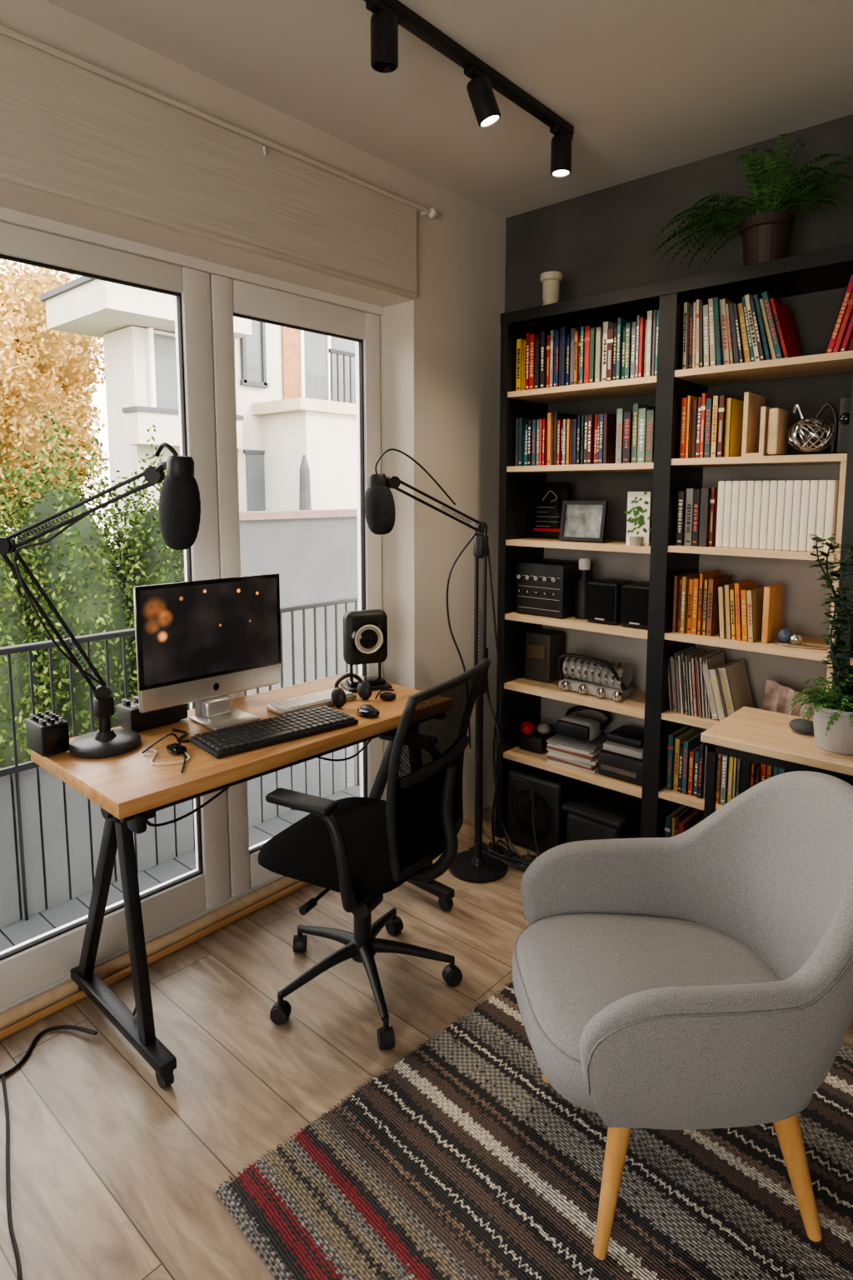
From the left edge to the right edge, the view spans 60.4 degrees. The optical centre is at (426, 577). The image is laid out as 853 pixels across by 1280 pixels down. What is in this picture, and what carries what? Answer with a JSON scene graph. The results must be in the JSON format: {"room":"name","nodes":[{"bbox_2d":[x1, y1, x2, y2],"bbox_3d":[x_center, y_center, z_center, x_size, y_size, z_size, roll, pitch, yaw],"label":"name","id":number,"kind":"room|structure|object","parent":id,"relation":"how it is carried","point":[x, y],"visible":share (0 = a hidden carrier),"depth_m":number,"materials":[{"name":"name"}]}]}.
{"room":"office","nodes":[
{"label":"office","id":0,"kind":"room"},
{"bbox_2d":[0,0,505,819],"bbox_3d":[-1.301,-0.059,1.775,0.250,2.720,4.700,6,9,41],"label":"wall","id":1,"kind":"structure","parent":0,"point":[440,347],"depth_m":3.02,"materials":[{"name":"paint"}]},
{"bbox_2d":[0,221,229,1007],"bbox_3d":[-1.201,0.142,2.045,0.065,2.187,1.398,6,9,41],"label":"window","id":2,"kind":"structure","parent":1,"relation":"in","point":[27,967],"depth_m":2.39,"materials":[{"name":"white plastic"}]},
{"bbox_2d":[0,876,309,1040],"bbox_3d":[-0.887,1.216,2.390,0.075,0.042,2.220,6,9,41],"label":"trim","id":3,"kind":"structure","parent":1,"relation":"attached to","point":[13,1020],"depth_m":2.38,"materials":[{"name":"brown wood"}]},
{"bbox_2d":[0,206,383,1014],"bbox_3d":[-0.956,0.112,2.315,0.080,2.254,2.250,6,9,41],"label":"trim","id":4,"kind":"structure","parent":1,"relation":"attached to","point":[8,216],"depth_m":2.33,"materials":[{"name":"white plastic"}]},
{"bbox_2d":[0,24,436,297],"bbox_3d":[-0.756,-1.171,2.035,0.048,0.353,2.363,6,9,41],"label":"roller blind","id":5,"kind":"object","parent":1,"relation":"attached to","point":[67,130],"visible":1,"depth_m":2.10,"materials":[{"name":"fabric"}]},
{"bbox_2d":[210,274,383,896],"bbox_3d":[-0.472,0.046,2.857,0.065,2.187,0.781,6,9,41],"label":"window","id":6,"kind":"structure","parent":1,"relation":"in","point":[230,298],"depth_m":2.69,"materials":[{"name":"white plastic"}]},
{"bbox_2d":[0,803,852,1279],"bbox_3d":[0.043,1.490,0.752,3.850,0.120,4.700,6,9,41],"label":"floor","id":7,"kind":"structure","parent":0,"point":[114,1172],"depth_m":1.92,"materials":[{"name":"laminate"}]},
{"bbox_2d":[30,672,454,1089],"bbox_3d":[-0.514,0.845,2.386,0.586,0.780,1.200,6,9,43],"label":"desk","id":8,"kind":"object","parent":7,"relation":"on","point":[129,790],"visible":0.68,"depth_m":2.00,"materials":[{"name":"brown wood"}]},
{"bbox_2d":[25,710,69,756],"bbox_3d":[-1.069,0.439,2.068,0.124,0.100,0.074,6,9,41],"label":"mixing console","id":9,"kind":"object","parent":8,"relation":"on","point":[47,734],"visible":0.98,"depth_m":2.03,"materials":[{"name":"black plastic"}]},
{"bbox_2d":[0,442,200,758],"bbox_3d":[-0.841,0.069,2.006,0.579,0.850,0.246,1,7,12],"label":"microphone boom arm","id":10,"kind":"object","parent":8,"relation":"on","point":[179,510],"visible":1,"depth_m":1.93,"materials":[{"name":"black metal"}]},
{"bbox_2d":[116,695,187,731],"bbox_3d":[-0.862,0.417,2.307,0.100,0.089,0.190,6,9,41],"label":"audio interface","id":11,"kind":"object","parent":8,"relation":"on","point":[129,717],"visible":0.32,"depth_m":2.25,"materials":[{"name":"black plastic"}]},
{"bbox_2d":[133,573,281,730],"bbox_3d":[-0.646,0.233,2.324,0.171,0.450,0.502,7,9,44],"label":"desktop monitor","id":12,"kind":"object","parent":8,"relation":"on","point":[202,642],"visible":1,"depth_m":2.33,"materials":[{"name":"silver metal"}]},
{"bbox_2d":[141,689,395,772],"bbox_3d":[-0.459,0.430,2.345,0.332,0.060,0.945,6,9,41],"label":"cables","id":13,"kind":"object","parent":8,"relation":"on","point":[176,748],"depth_m":2.05,"materials":[{"name":"black plastic"}]},
{"bbox_2d":[190,705,358,758],"bbox_3d":[-0.452,0.459,2.221,0.470,0.024,0.185,-6,9,-40],"label":"keyboard","id":14,"kind":"object","parent":8,"relation":"on","point":[226,742],"visible":1,"depth_m":2.18,"materials":[{"name":"black plastic"}]},
{"bbox_2d":[266,688,356,714],"bbox_3d":[-0.392,0.424,2.519,0.300,0.024,0.110,-6,9,-43],"label":"keyboard","id":15,"kind":"object","parent":8,"relation":"on","point":[322,698],"visible":0.83,"depth_m":2.47,"materials":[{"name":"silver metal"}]},
{"bbox_2d":[331,673,372,707],"bbox_3d":[-0.258,0.384,2.530,0.068,0.102,0.156,6,9,41],"label":"headphones","id":16,"kind":"object","parent":8,"relation":"on","point":[338,696],"visible":1,"depth_m":2.52,"materials":[{"name":"black plastic"}]},
{"bbox_2d":[340,609,392,692],"bbox_3d":[-0.228,0.266,2.732,0.170,0.290,0.120,-3,7,-22],"label":"speaker","id":17,"kind":"object","parent":8,"relation":"on","point":[365,632],"visible":0.97,"depth_m":2.69},
{"bbox_2d":[357,704,379,716],"bbox_3d":[-0.190,0.434,2.401,0.060,0.032,0.100,-5,8,-37],"label":"computer mouse","id":18,"kind":"object","parent":8,"relation":"on","point":[367,710],"visible":1,"depth_m":2.38,"materials":[{"name":"black plastic"}]},
{"bbox_2d":[0,703,539,1279],"bbox_3d":[-0.266,0.948,2.220,0.938,0.626,2.168,6,9,41],"label":"floor cables","id":19,"kind":"object","parent":7,"relation":"on","point":[521,861],"visible":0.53,"depth_m":2.06,"materials":[{"name":"black plastic"}]},
{"bbox_2d":[258,658,490,1050],"bbox_3d":[-0.175,0.750,2.196,0.651,1.020,0.635,4,8,28],"label":"office chair","id":20,"kind":"object","parent":7,"relation":"on","point":[365,848],"visible":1,"depth_m":2.04,"materials":[{"name":"black plastic"}]},
{"bbox_2d":[364,448,512,883],"bbox_3d":[0.072,0.358,2.766,0.603,1.658,0.240,-5,8,-35],"label":"stand","id":21,"kind":"object","parent":7,"relation":"on","point":[475,866],"visible":0.96,"depth_m":2.84,"materials":[{"name":"black metal"}]},
{"bbox_2d":[211,981,852,1279],"bbox_3d":[0.665,1.343,1.447,1.452,0.010,1.776,-6,9,-43],"label":"striped rug","id":22,"kind":"object","parent":7,"relation":"on","point":[459,1161],"visible":0.62,"depth_m":1.59,"materials":[{"name":"multicoloured fabric"}]},
{"bbox_2d":[512,770,852,1259],"bbox_3d":[0.577,0.883,1.631,0.746,0.864,0.631,-1,7,-4],"label":"armchair","id":23,"kind":"object","parent":22,"relation":"on","point":[701,977],"visible":1,"depth_m":1.55,"materials":[{"name":"grey fabric"}]},
{"bbox_2d":[507,764,589,853],"bbox_3d":[0.523,0.985,3.165,0.260,0.320,0.274,6,9,41],"label":"subwoofer","id":24,"kind":"object","parent":7,"relation":"on","point":[552,790],"visible":0.68,"depth_m":3.06,"materials":[{"name":"black plastic"}]},
{"bbox_2d":[561,785,641,843],"bbox_3d":[0.730,1.038,2.981,0.260,0.256,0.280,6,9,41],"label":"storage bin","id":25,"kind":"object","parent":7,"relation":"on","point":[597,812],"visible":0.59,"depth_m":2.91,"materials":[{"name":"black plastic"}]},
{"bbox_2d":[495,244,852,838],"bbox_3d":[1.055,0.090,2.635,1.745,2.222,0.312,6,9,41],"label":"bookcase","id":26,"kind":"object","parent":7,"relation":"on","point":[649,651],"visible":0.52,"depth_m":2.68,"materials":[{"name":"black wood"}]},
{"bbox_2d":[518,720,554,753],"bbox_3d":[0.478,0.684,3.200,0.130,0.128,0.130,6,9,41],"label":"toy","id":27,"kind":"object","parent":26,"relation":"on","point":[532,738],"visible":0.97,"depth_m":3.16,"materials":[{"name":"black plastic"}]},
{"bbox_2d":[525,628,564,682],"bbox_3d":[0.512,0.337,3.197,0.130,0.210,0.128,6,9,41],"label":"box","id":28,"kind":"object","parent":26,"relation":"in","point":[543,647],"visible":0.94,"depth_m":3.15,"materials":[{"name":"black cardboard"}]},
{"bbox_2d":[515,558,579,619],"bbox_3d":[0.531,0.043,3.101,0.230,0.220,0.235,6,9,41],"label":"amplifier","id":29,"kind":"object","parent":26,"relation":"on","point":[545,587],"visible":0.93,"depth_m":3.01,"materials":[{"name":"black plastic"}]},
{"bbox_2d":[531,482,569,538],"bbox_3d":[0.525,-0.287,3.117,0.165,0.235,0.032,6,9,41],"label":"framed poster","id":30,"kind":"object","parent":26,"relation":"on","point":[549,497],"visible":0.88,"depth_m":3.11,"materials":[{"name":"black plastic"}]},
{"bbox_2d":[540,270,562,304],"bbox_3d":[0.499,-1.139,2.933,0.104,0.148,0.104,6,9,41],"label":"ceramic jar","id":31,"kind":"object","parent":26,"relation":"on","point":[551,281],"visible":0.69,"depth_m":2.90,"materials":[{"name":"beige ceramic"}]},
{"bbox_2d":[515,412,616,465],"bbox_3d":[0.587,-0.556,2.965,0.421,0.208,0.202,6,9,41],"label":"books","id":32,"kind":"object","parent":26,"relation":"in","point":[562,438],"visible":0.91,"depth_m":2.88,"materials":[{"name":"multicoloured paper"}]},
{"bbox_2d":[546,733,608,773],"bbox_3d":[0.645,0.717,3.060,0.230,0.098,0.221,6,9,41],"label":"magazine stack","id":33,"kind":"object","parent":26,"relation":"in","point":[565,751],"visible":0.61,"depth_m":2.98,"materials":[{"name":"white paper"}]},
{"bbox_2d":[556,705,612,741],"bbox_3d":[0.659,0.609,3.078,0.208,0.107,0.194,6,9,41],"label":"headset","id":34,"kind":"object","parent":33,"relation":"on","point":[570,725],"visible":0.99,"depth_m":3.02,"materials":[{"name":"black plastic"}]},
{"bbox_2d":[559,500,608,542],"bbox_3d":[0.624,-0.225,2.921,0.195,0.160,0.039,6,9,41],"label":"photo frame","id":35,"kind":"object","parent":26,"relation":"in","point":[585,521],"visible":1,"depth_m":2.92,"materials":[{"name":"black metal"}]},
{"bbox_2d":[575,557,592,619],"bbox_3d":[0.642,0.044,2.984,0.072,0.245,0.072,6,9,41],"label":"water bottle","id":36,"kind":"object","parent":26,"relation":"in","point":[581,587],"visible":0.9,"depth_m":2.96,"materials":[{"name":"black plastic"}]},
{"bbox_2d":[515,310,659,390],"bbox_3d":[0.658,-0.860,2.866,0.611,0.234,0.200,6,9,41],"label":"books","id":37,"kind":"object","parent":26,"relation":"in","point":[625,348],"visible":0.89,"depth_m":2.78,"materials":[{"name":"multicoloured paper"}]},
{"bbox_2d":[557,653,634,700],"bbox_3d":[0.682,0.389,2.975,0.304,0.155,0.150,6,9,41],"label":"amplifier","id":38,"kind":"object","parent":26,"relation":"on","point":[607,678],"visible":1,"depth_m":2.93,"materials":[{"name":"silver metal"}]},
{"bbox_2d":[586,578,634,624],"bbox_3d":[0.729,0.093,2.906,0.130,0.160,0.168,6,9,41],"label":"speaker","id":39,"kind":"object","parent":26,"relation":"on","point":[604,596],"visible":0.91,"depth_m":2.84},
{"bbox_2d":[598,725,644,784],"bbox_3d":[0.816,0.698,2.917,0.190,0.165,0.202,6,9,41],"label":"game console","id":40,"kind":"object","parent":26,"relation":"on","point":[621,757],"visible":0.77,"depth_m":2.86,"materials":[{"name":"black plastic"}]},
{"bbox_2d":[615,403,655,463],"bbox_3d":[0.824,-0.535,2.755,0.145,0.215,0.196,6,9,41],"label":"books","id":41,"kind":"object","parent":26,"relation":"in","point":[635,428],"visible":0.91,"depth_m":2.69,"materials":[{"name":"paper"}]},
{"bbox_2d":[620,581,649,629],"bbox_3d":[0.837,0.105,2.811,0.130,0.160,0.168,6,9,41],"label":"speaker","id":42,"kind":"object","parent":26,"relation":"on","point":[635,596],"visible":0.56,"depth_m":2.75},
{"bbox_2d":[625,491,651,546],"bbox_3d":[0.773,-0.218,2.714,0.115,0.201,0.062,6,9,41],"label":"card","id":43,"kind":"object","parent":26,"relation":"in","point":[638,512],"visible":1,"depth_m":2.73,"materials":[{"name":"beige paper"}]},
{"bbox_2d":[665,804,704,837],"bbox_3d":[1.139,1.000,2.651,0.501,0.228,0.198,6,9,41],"label":"books","id":44,"kind":"object","parent":26,"relation":"in","point":[683,817],"visible":0.02,"depth_m":2.73,"materials":[{"name":"multicoloured paper"}]},
{"bbox_2d":[668,645,724,718],"bbox_3d":[0.999,0.378,2.702,0.171,0.217,0.198,6,9,41],"label":"books","id":45,"kind":"object","parent":26,"relation":"in","point":[687,687],"visible":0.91,"depth_m":2.63,"materials":[{"name":"grey paper"}]},
{"bbox_2d":[675,487,718,546],"bbox_3d":[0.995,-0.219,2.628,0.127,0.204,0.183,6,9,41],"label":"books","id":46,"kind":"object","parent":26,"relation":"in","point":[697,514],"visible":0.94,"depth_m":2.56,"materials":[{"name":"paper"}]},
{"bbox_2d":[672,570,732,635],"bbox_3d":[1.002,0.085,2.663,0.137,0.219,0.192,6,9,41],"label":"books","id":47,"kind":"object","parent":26,"relation":"in","point":[696,611],"visible":0.98,"depth_m":2.60,"materials":[{"name":"orange paper"}]},
{"bbox_2d":[679,393,744,458],"bbox_3d":[1.017,-0.528,2.586,0.168,0.219,0.205,6,9,41],"label":"books","id":48,"kind":"object","parent":26,"relation":"in","point":[712,426],"visible":0.91,"depth_m":2.51,"materials":[{"name":"multicoloured paper"}]},
{"bbox_2d":[702,656,754,721],"bbox_3d":[1.081,0.397,2.632,0.132,0.197,0.201,6,9,41],"label":"books","id":49,"kind":"object","parent":26,"relation":"in","point":[727,687],"visible":0.84,"depth_m":2.58,"materials":[{"name":"beige paper"}]},
{"bbox_2d":[666,724,793,804],"bbox_3d":[1.141,0.691,2.616,0.502,0.209,0.204,6,9,41],"label":"books","id":50,"kind":"object","parent":26,"relation":"in","point":[687,755],"visible":0.48,"depth_m":2.64,"materials":[{"name":"multicoloured paper"}]},
{"bbox_2d":[718,579,764,641],"bbox_3d":[1.113,0.108,2.564,0.128,0.195,0.184,6,9,41],"label":"books","id":51,"kind":"object","parent":26,"relation":"in","point":[740,603],"visible":0.98,"depth_m":2.50,"materials":[{"name":"orange paper"}]},
{"bbox_2d":[682,290,802,369],"bbox_3d":[1.078,-0.827,2.492,0.347,0.234,0.201,6,9,41],"label":"books","id":52,"kind":"object","parent":26,"relation":"in","point":[717,332],"visible":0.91,"depth_m":2.43,"materials":[{"name":"multicoloured paper"}]},
{"bbox_2d":[649,133,852,273],"bbox_3d":[1.072,-1.200,2.394,0.692,0.395,0.237,5,8,36],"label":"potted fern","id":53,"kind":"object","parent":26,"relation":"on","point":[766,233],"visible":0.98,"depth_m":2.35,"materials":[{"name":"plant"}]},
{"bbox_2d":[741,391,789,456],"bbox_3d":[1.142,-0.507,2.450,0.108,0.210,0.171,6,9,41],"label":"bookend","id":54,"kind":"object","parent":26,"relation":"on","point":[765,430],"visible":0.86,"depth_m":2.41,"materials":[{"name":"brown wood"}]},
{"bbox_2d":[761,582,784,643],"bbox_3d":[1.185,0.118,2.506,0.020,0.190,0.160,6,9,41],"label":"book","id":55,"kind":"object","parent":26,"relation":"in","point":[774,593],"visible":0.86,"depth_m":2.47,"materials":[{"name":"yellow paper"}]},
{"bbox_2d":[715,480,839,552],"bbox_3d":[1.186,-0.211,2.458,0.358,0.226,0.180,6,9,41],"label":"books","id":56,"kind":"object","parent":26,"relation":"on","point":[774,514],"visible":0.91,"depth_m":2.38,"materials":[{"name":"beige paper"}]},
{"bbox_2d":[762,680,813,719],"bbox_3d":[1.234,0.439,2.470,0.069,0.148,0.203,-5,9,-39],"label":"map","id":57,"kind":"object","parent":26,"relation":"on","point":[777,697],"visible":0.46,"depth_m":2.50},
{"bbox_2d":[774,628,828,649],"bbox_3d":[1.216,0.201,2.401,0.079,0.050,0.170,-3,8,-27],"label":"ornament","id":58,"kind":"object","parent":26,"relation":"on","point":[783,635],"visible":1,"depth_m":2.42,"materials":[{"name":"stone"}]},
{"bbox_2d":[787,402,838,452],"bbox_3d":[1.243,-0.481,2.357,0.148,0.160,0.117,6,9,41],"label":"wire sculpture","id":59,"kind":"object","parent":26,"relation":"on","point":[799,427],"visible":1,"depth_m":2.33,"materials":[{"name":"silver metal"}]},
{"bbox_2d":[825,274,852,353],"bbox_3d":[1.329,-0.796,2.266,0.125,0.234,0.195,6,9,41],"label":"books","id":60,"kind":"object","parent":26,"relation":"in","point":[842,337],"visible":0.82,"depth_m":2.21,"materials":[{"name":"red paper"}]},
{"bbox_2d":[836,395,850,453],"bbox_3d":[1.331,-0.475,2.307,0.045,0.178,0.137,6,9,41],"label":"box","id":61,"kind":"object","parent":26,"relation":"on","point":[845,402],"visible":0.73,"depth_m":2.27,"materials":[{"name":"plastic"}]},
{"bbox_2d":[700,706,852,819],"bbox_3d":[1.174,0.860,2.130,0.650,0.789,0.370,6,9,41],"label":"side table","id":62,"kind":"object","parent":7,"relation":"on","point":[750,735],"visible":0.7,"depth_m":2.13,"materials":[{"name":"brown wood"}]},
{"bbox_2d":[789,718,814,734],"bbox_3d":[1.113,0.438,2.163,0.080,0.040,0.070,6,9,41],"label":"round paperweight","id":63,"kind":"object","parent":62,"relation":"on","point":[794,724],"visible":0.77,"depth_m":2.14,"materials":[{"name":"grey stone"}]},
{"bbox_2d":[787,534,852,755],"bbox_3d":[1.148,0.174,1.982,0.297,0.607,0.285,3,7,26],"label":"potted plant","id":64,"kind":"object","parent":62,"relation":"on","point":[832,715],"visible":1,"depth_m":2.00,"materials":[{"name":"green plant"}]},
{"bbox_2d":[45,0,852,218],"bbox_3d":[0.109,-1.354,0.493,3.850,0.150,4.900,6,9,41],"label":"ceiling","id":65,"kind":"structure","parent":0,"point":[646,87],"depth_m":2.13,"materials":[{"name":"paint"}]},
{"bbox_2d":[363,0,574,177],"bbox_3d":[0.090,-1.375,2.018,0.091,0.164,1.200,6,9,41],"label":"track light","id":66,"kind":"object","parent":65,"relation":"attached to","point":[386,18],"visible":1,"depth_m":2.06,"materials":[{"name":"black metal"}]},
{"bbox_2d":[505,114,852,541],"bbox_3d":[1.673,-0.074,2.410,3.850,2.840,0.200,6,9,41],"label":"wall","id":67,"kind":"structure","parent":0,"point":[599,241],"depth_m":2.81,"materials":[{"name":"paint"}]},
{"label":"outside","id":68,"kind":"structure","parent":0,"visible":0},
{"bbox_3d":[-18.830,1.350,27.577,59.700,0.100,110.000,6,9,41],"label":"ground","id":69,"kind":"structure","parent":68,"visible":0},
{"bbox_2d":[0,258,109,529],"bbox_3d":[-7.080,-1.114,11.459,3.079,8.560,4.776,5,8,38],"label":"autumn tree","id":70,"kind":"object","parent":69,"relation":"on","point":[40,366],"visible":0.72,"depth_m":11.44,"materials":[{"name":"orange plant"}]},
{"bbox_2d":[0,405,189,768],"bbox_3d":[-3.902,1.492,6.965,6.356,6.252,2.751,-6,9,-40],"label":"tree","id":71,"kind":"object","parent":69,"relation":"on","point":[77,569],"visible":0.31,"depth_m":6.86,"materials":[{"name":"green plant"}]},
{"bbox_2d":[40,276,357,565],"bbox_3d":[-0.524,-3.010,12.834,2.540,12.000,10.750,6,9,41],"label":"apartment building","id":72,"kind":"structure","parent":69,"relation":"on","point":[296,388],"depth_m":10.18,"materials":[{"name":"white paint"}]},
{"bbox_2d":[239,509,359,695],"bbox_3d":[-0.379,1.473,7.500,0.300,4.340,3.750,6,9,41],"label":"wall","id":73,"kind":"structure","parent":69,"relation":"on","point":[313,553],"depth_m":6.43,"materials":[{"name":"white paint"}]},
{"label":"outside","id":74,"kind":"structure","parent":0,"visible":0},
{"bbox_2d":[0,784,359,951],"bbox_3d":[-1.131,1.432,2.944,0.790,0.185,6.200,6,9,41],"label":"floor","id":75,"kind":"structure","parent":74,"point":[13,934],"depth_m":3.13,"materials":[{"name":"tile"}]},
{"bbox_2d":[0,595,359,928],"bbox_3d":[-1.354,0.772,3.080,0.065,1.093,6.120,6,9,41],"label":"balcony railing","id":76,"kind":"object","parent":75,"relation":"on","point":[51,833],"visible":0.18,"depth_m":3.00,"materials":[{"name":"black metal"}]}
]}

